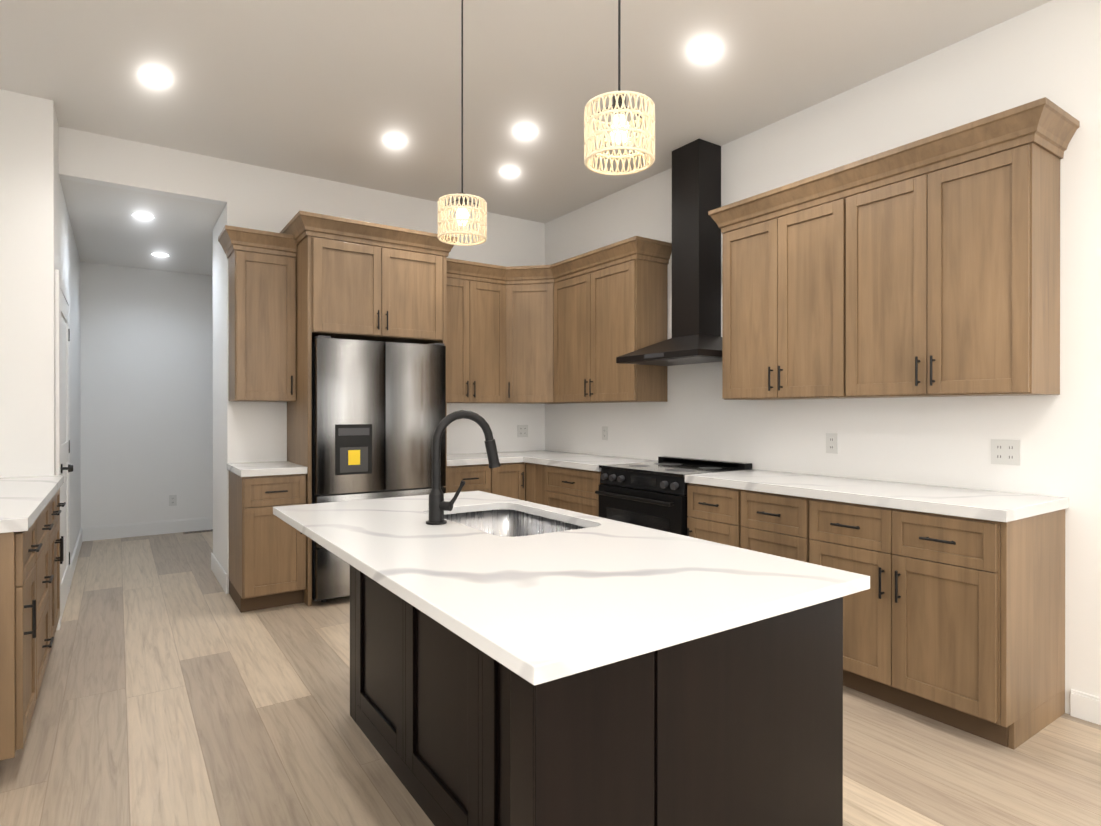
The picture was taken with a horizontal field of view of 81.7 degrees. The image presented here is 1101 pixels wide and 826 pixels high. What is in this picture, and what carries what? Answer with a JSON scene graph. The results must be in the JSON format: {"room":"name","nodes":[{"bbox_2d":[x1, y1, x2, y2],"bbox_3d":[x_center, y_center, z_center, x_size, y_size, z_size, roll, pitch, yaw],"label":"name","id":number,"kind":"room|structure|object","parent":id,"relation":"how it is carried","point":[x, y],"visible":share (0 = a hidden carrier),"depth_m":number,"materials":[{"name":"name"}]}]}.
{"room":"kitchen","nodes":[
{"label":"kitchen","id":0,"kind":"room"},
{"bbox_2d":[0,89,54,477],"bbox_3d":[-3.190,-0.256,3.527,0.695,3.100,0.100,0,0,-34],"label":"wall","id":1,"kind":"structure","parent":0,"point":[27,285],"depth_m":3.61,"materials":[{"name":"white paint"}]},
{"bbox_2d":[55,111,80,560],"bbox_3d":[-3.859,-0.260,5.037,0.100,3.100,3.150,0,0,-34],"label":"wall","id":2,"kind":"structure","parent":0,"point":[67,262],"depth_m":5.22,"materials":[{"name":"white paint"}]},
{"bbox_2d":[55,270,69,629],"bbox_3d":[-3.218,0.220,4.204,0.018,2.145,1.020,0,0,-34],"label":"door frame","id":3,"kind":"structure","parent":2,"relation":"attached to","point":[59,283],"depth_m":3.79,"materials":[{"name":"white wood"}]},
{"bbox_2d":[60,289,72,619],"bbox_3d":[-3.196,0.261,4.224,0.075,2.047,0.851,0,0,-34],"label":"hall door","id":4,"kind":"structure","parent":2,"relation":"in","point":[66,467],"depth_m":4.30,"materials":[{"name":"white wood"}]},
{"bbox_2d":[70,528,81,585],"bbox_3d":[-4.100,1.219,5.497,0.014,0.140,2.096,0,0,-34],"label":"baseboard","id":5,"kind":"structure","parent":2,"relation":"attached to","point":[74,557],"depth_m":5.31,"materials":[{"name":"white wood"}]},
{"bbox_2d":[60,179,224,275],"bbox_3d":[-2.993,-1.562,5.926,2.535,0.100,2.850,0,0,-34],"label":"ceiling","id":6,"kind":"structure","parent":0,"point":[108,228],"depth_m":5.21,"materials":[{"name":"white paint"}]},
{"bbox_2d":[130,212,155,219],"bbox_3d":[-3.111,-1.504,4.860,0.166,0.008,0.166,0,0,-34],"label":"recessed light","id":7,"kind":"object","parent":6,"relation":"in","point":[141,215],"visible":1,"depth_m":4.85,"materials":[{"name":"white"}]},
{"bbox_2d":[150,252,169,256],"bbox_3d":[-3.715,-1.507,6.058,0.166,0.008,0.166,0,0,-34],"label":"recessed light","id":8,"kind":"object","parent":6,"relation":"in","point":[159,254],"visible":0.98,"depth_m":6.04,"materials":[{"name":"white"}]},
{"bbox_2d":[80,262,212,527],"bbox_3d":[-3.768,-0.114,7.066,2.535,2.800,0.100,0,0,-34],"label":"wall","id":9,"kind":"structure","parent":0,"point":[146,363],"depth_m":6.67,"materials":[{"name":"white paint"}]},
{"bbox_2d":[82,517,212,541],"bbox_3d":[-3.735,1.216,7.022,2.334,0.140,0.014,0,0,-34],"label":"baseboard","id":10,"kind":"structure","parent":9,"relation":"attached to","point":[138,529],"depth_m":6.67,"materials":[{"name":"white wood"}]},
{"bbox_2d":[169,495,176,505],"bbox_3d":[-4.045,0.936,6.814,0.070,0.115,0.008,0,0,-34],"label":"electrical outlet","id":11,"kind":"object","parent":9,"relation":"attached to","point":[172,500],"visible":1,"depth_m":6.81,"materials":[{"name":"white plastic"}]},
{"bbox_2d":[212,207,225,571],"bbox_3d":[-2.537,-0.110,4.970,0.100,2.800,0.750,0,0,-34],"label":"wall","id":12,"kind":"structure","parent":0,"point":[219,479],"depth_m":4.91,"materials":[{"name":"white paint"}]},
{"bbox_2d":[211,552,225,592],"bbox_3d":[-2.556,1.221,4.900,0.014,0.140,0.850,0,0,-34],"label":"baseboard","id":13,"kind":"structure","parent":12,"relation":"attached to","point":[218,571],"depth_m":4.86,"materials":[{"name":"white wood"}]},
{"bbox_2d":[59,126,544,575],"bbox_3d":[-1.605,-0.260,5.090,3.685,3.100,0.100,0,0,-34],"label":"wall","id":14,"kind":"structure","parent":0,"point":[266,199],"depth_m":4.71,"materials":[{"name":"white paint"}]},
{"bbox_2d":[226,574,228,593],"bbox_3d":[-2.310,1.222,4.544,0.018,0.140,0.014,0,0,-34],"label":"baseboard","id":15,"kind":"structure","parent":14,"relation":"attached to","point":[227,584],"depth_m":4.54,"materials":[{"name":"white wood"}]},
{"bbox_2d":[517,425,527,436],"bbox_3d":[-0.258,0.168,5.943,0.115,0.115,0.008,0,0,-34],"label":"electrical outlet","id":16,"kind":"object","parent":14,"relation":"attached to","point":[522,430],"visible":1,"depth_m":5.94,"materials":[{"name":"white plastic"}]},
{"bbox_2d":[0,0,1051,222],"bbox_3d":[0.669,-1.851,1.221,4.480,0.100,9.050,0,0,-34],"label":"ceiling","id":17,"kind":"structure","parent":0,"point":[334,90],"depth_m":3.37,"materials":[{"name":"white paint"}]},
{"bbox_2d":[137,68,172,84],"bbox_3d":[-2.116,-1.801,3.408,0.166,0.008,0.166,0,0,-34],"label":"recessed light","id":18,"kind":"object","parent":17,"relation":"in","point":[155,76],"visible":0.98,"depth_m":3.40,"materials":[{"name":"white"}]},
{"bbox_2d":[382,134,407,145],"bbox_3d":[-1.028,-1.803,4.209,0.166,0.008,0.166,0,0,-34],"label":"recessed light","id":19,"kind":"object","parent":17,"relation":"in","point":[395,140],"visible":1,"depth_m":4.20,"materials":[{"name":"white"}]},
{"bbox_2d":[438,0,486,245],"bbox_3d":[-0.365,-1.261,2.635,0.202,1.085,0.202,0,0,-34],"label":"pendant light","id":20,"kind":"object","parent":17,"relation":"hanging from","point":[461,208],"visible":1,"depth_m":2.59,"materials":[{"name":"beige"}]},
{"bbox_2d":[499,167,520,175],"bbox_3d":[-0.304,-1.804,4.763,0.166,0.008,0.166,0,0,-34],"label":"recessed light","id":21,"kind":"object","parent":17,"relation":"in","point":[509,171],"visible":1,"depth_m":4.75,"materials":[{"name":"white"}]},
{"bbox_2d":[512,125,537,137],"bbox_3d":[-0.162,-1.803,4.074,0.166,0.008,0.166,0,0,-34],"label":"recessed light","id":22,"kind":"object","parent":17,"relation":"in","point":[525,131],"visible":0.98,"depth_m":4.07,"materials":[{"name":"white"}]},
{"bbox_2d":[584,0,654,175],"bbox_3d":[0.197,-1.259,1.822,0.202,1.085,0.202,0,0,-34],"label":"pendant light","id":23,"kind":"object","parent":17,"relation":"hanging from","point":[619,129],"visible":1,"depth_m":1.77,"materials":[{"name":"beige wicker"}]},
{"bbox_2d":[688,40,721,59],"bbox_3d":[0.766,-1.801,3.156,0.166,0.008,0.166,0,0,-34],"label":"recessed light","id":24,"kind":"object","parent":17,"relation":"in","point":[703,49],"visible":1,"depth_m":3.15,"materials":[{"name":"white"}]},
{"bbox_2d":[0,531,1100,825],"bbox_3d":[-0.134,1.346,2.406,4.480,0.100,11.900,0,0,-34],"label":"floor","id":25,"kind":"structure","parent":0,"point":[178,689],"depth_m":2.52,"materials":[{"name":"brown wood"}]},
{"bbox_2d":[0,515,39,760],"bbox_3d":[-2.229,0.854,2.235,0.620,0.886,0.481,0,0,-34],"label":"base cabinet","id":26,"kind":"object","parent":25,"relation":"on","point":[31,559],"depth_m":2.23,"materials":[{"name":"brown wood"}]},
{"bbox_2d":[40,494,55,685],"bbox_3d":[-2.533,0.853,2.682,0.620,0.886,0.733,0,0,-34],"label":"base cabinet","id":27,"kind":"object","parent":25,"relation":"on","point":[48,515],"depth_m":3.04,"materials":[{"name":"brown wood"}]},
{"bbox_2d":[56,488,63,628],"bbox_3d":[-2.904,0.851,3.226,0.620,0.886,0.717,0,0,-34],"label":"base cabinet","id":28,"kind":"object","parent":25,"relation":"on","point":[59,541],"depth_m":3.59,"materials":[{"name":"brown wood"}]},
{"bbox_2d":[0,475,63,532],"bbox_3d":[-2.589,0.386,2.778,0.639,0.045,1.813,0,0,-34],"label":"countertop","id":29,"kind":"structure","parent":28,"relation":"on","point":[24,501],"depth_m":2.74,"materials":[{"name":"stone"}]},
{"bbox_2d":[183,529,212,533],"bbox_3d":[-3.797,1.283,6.886,0.310,0.004,0.110,0,0,-34],"label":"floor vent","id":30,"kind":"object","parent":25,"relation":"in","point":[197,531],"visible":0.94,"depth_m":6.88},
{"bbox_2d":[229,471,305,612],"bbox_3d":[-1.958,0.849,4.393,0.392,0.886,0.654,0,0,-34],"label":"base cabinet","id":31,"kind":"object","parent":25,"relation":"on","point":[267,557],"visible":0.94,"depth_m":4.16,"materials":[{"name":"brown wood"}]},
{"bbox_2d":[227,461,306,476],"bbox_3d":[-1.968,0.382,4.397,0.404,0.045,0.636,0,0,-34],"label":"countertop","id":32,"kind":"structure","parent":31,"relation":"on","point":[252,469],"depth_m":4.21,"materials":[{"name":"stone"}]},
{"bbox_2d":[312,335,445,601],"bbox_3d":[-1.349,0.389,4.739,0.924,1.805,0.711,0,0,-34],"label":"fridge","id":33,"kind":"object","parent":25,"relation":"on","point":[378,411],"visible":0.65,"depth_m":4.38,"materials":[{"name":"grey metal"}]},
{"bbox_2d":[218,211,671,605],"bbox_3d":[-0.726,-0.016,4.592,2.787,2.615,1.708,0,0,-34],"label":"cabinet","id":34,"kind":"object","parent":25,"relation":"on","point":[569,330],"visible":0.92,"depth_m":4.63,"materials":[{"name":"brown wood"}]},
{"bbox_2d":[447,462,524,500],"bbox_3d":[-0.663,0.847,5.275,0.714,0.886,0.654,0,0,-34],"label":"base cabinet","id":35,"kind":"object","parent":25,"relation":"on","point":[506,479],"visible":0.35,"depth_m":5.06,"materials":[{"name":"brown wood"}]},
{"bbox_2d":[525,463,602,516],"bbox_3d":[0.302,0.848,4.980,0.654,0.886,1.015,0,0,-34],"label":"base cabinet","id":36,"kind":"object","parent":25,"relation":"on","point":[572,489],"visible":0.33,"depth_m":4.76,"materials":[{"name":"brown wood"}]},
{"bbox_2d":[447,450,657,471],"bbox_3d":[-0.142,0.381,5.044,1.317,0.045,1.622,0,0,-34],"label":"countertop","id":37,"kind":"structure","parent":36,"relation":"on","point":[590,462],"depth_m":5.01,"materials":[{"name":"stone"}]},
{"bbox_2d":[292,526,842,825],"bbox_3d":[-0.170,0.855,2.062,0.925,0.884,1.875,0,0,-34],"label":"kitchen island","id":38,"kind":"object","parent":25,"relation":"on","point":[738,727],"depth_m":1.37,"materials":[{"name":"black wood"}]},
{"bbox_2d":[273,491,869,689],"bbox_3d":[-0.188,0.397,2.040,0.940,0.030,1.960,0,0,-34],"label":"island countertop","id":39,"kind":"structure","parent":38,"relation":"on","point":[546,609],"depth_m":1.46,"materials":[{"name":"white stone"}]},
{"bbox_2d":[421,410,500,525],"bbox_3d":[-0.293,0.185,2.238,0.283,0.392,0.126,0,0,-34],"label":"faucet","id":40,"kind":"object","parent":39,"relation":"on","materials":[{"name":"black metal"}]},
{"bbox_2d":[449,506,592,537],"bbox_3d":[-0.161,0.514,2.337,0.484,0.228,0.754,0,0,-34],"label":"sink","id":41,"kind":"object","parent":39,"relation":"in","point":[503,521],"depth_m":2.64,"materials":[{"name":"silver metal"}]},
{"bbox_2d":[595,456,751,535],"bbox_3d":[0.788,0.807,4.212,0.698,0.970,0.788,0,0,-34],"label":"range","id":42,"kind":"object","parent":25,"relation":"on","point":[652,495],"visible":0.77,"depth_m":4.05,"materials":[{"name":"black metal"}]},
{"bbox_2d":[687,483,726,544],"bbox_3d":[1.161,0.850,3.749,0.620,0.886,0.386,0,0,-34],"label":"base cabinet","id":43,"kind":"object","parent":25,"relation":"on","point":[706,504],"depth_m":3.60,"materials":[{"name":"brown wood"}]},
{"bbox_2d":[685,469,1068,521],"bbox_3d":[1.506,0.385,3.229,0.636,0.045,1.631,0,0,-34],"label":"countertop","id":44,"kind":"structure","parent":43,"relation":"on","point":[999,506],"depth_m":2.91,"materials":[{"name":"stone"}]},
{"bbox_2d":[727,488,802,560],"bbox_3d":[1.385,0.851,3.421,0.620,0.886,0.543,0,0,-34],"label":"base cabinet","id":45,"kind":"object","parent":25,"relation":"on","point":[768,523],"depth_m":3.28,"materials":[{"name":"brown wood"}]},
{"bbox_2d":[803,497,1064,748],"bbox_3d":[1.733,0.852,2.910,0.620,0.886,0.824,0,0,-34],"label":"base cabinet","id":46,"kind":"object","parent":25,"relation":"on","point":[957,622],"depth_m":2.61,"materials":[{"name":"brown wood"}]},
{"bbox_2d":[545,0,1100,713],"bbox_3d":[2.478,-0.254,2.457,0.100,3.100,9.050,0,0,-34],"label":"wall","id":47,"kind":"structure","parent":0,"point":[1051,50],"depth_m":3.19,"materials":[{"name":"white paint"}]},
{"bbox_2d":[602,426,607,439],"bbox_3d":[0.455,0.170,5.333,0.008,0.115,0.070,0,0,-34],"label":"electrical outlet","id":48,"kind":"object","parent":47,"relation":"attached to","point":[604,432],"visible":1,"depth_m":5.33,"materials":[{"name":"white plastic"}]},
{"bbox_2d":[616,139,721,365],"bbox_3d":[0.877,-1.075,4.269,0.501,1.461,0.756,0,0,-34],"label":"range hood","id":49,"kind":"object","parent":47,"relation":"attached to","point":[696,338],"visible":0.85,"depth_m":4.25,"materials":[{"name":"black painted metal"}]},
{"bbox_2d":[718,193,827,399],"bbox_3d":[1.421,-0.609,3.625,0.325,1.055,0.859,0,0,-34],"label":"upper cabinet","id":50,"kind":"object","parent":47,"relation":"attached to","point":[775,261],"depth_m":3.56,"materials":[{"name":"brown wood"}]},
{"bbox_2d":[826,433,837,453],"bbox_3d":[1.609,0.173,3.639,0.008,0.115,0.070,0,0,-34],"label":"electrical outlet","id":51,"kind":"object","parent":47,"relation":"attached to","point":[831,442],"visible":1,"depth_m":3.63,"materials":[{"name":"white plastic"}]},
{"bbox_2d":[828,129,1063,398],"bbox_3d":[1.833,-0.608,3.021,0.325,1.055,0.859,0,0,-34],"label":"upper cabinet","id":52,"kind":"object","parent":47,"relation":"attached to","point":[929,266],"depth_m":2.83,"materials":[{"name":"brown wood"}]},
{"bbox_2d":[991,439,1019,465],"bbox_3d":[2.093,0.180,2.928,0.008,0.115,0.115,0,0,-34],"label":"electrical outlet","id":53,"kind":"object","parent":47,"relation":"attached to","point":[1005,452],"visible":1,"depth_m":2.93,"materials":[{"name":"white plastic"}]},
{"bbox_2d":[1070,689,1100,724],"bbox_3d":[3.576,1.244,0.749,0.014,0.112,4.785,0,0,-34],"label":"baseboard","id":54,"kind":"structure","parent":47,"relation":"attached to","point":[1085,706],"depth_m":2.68,"materials":[{"name":"white wood"}]}
]}

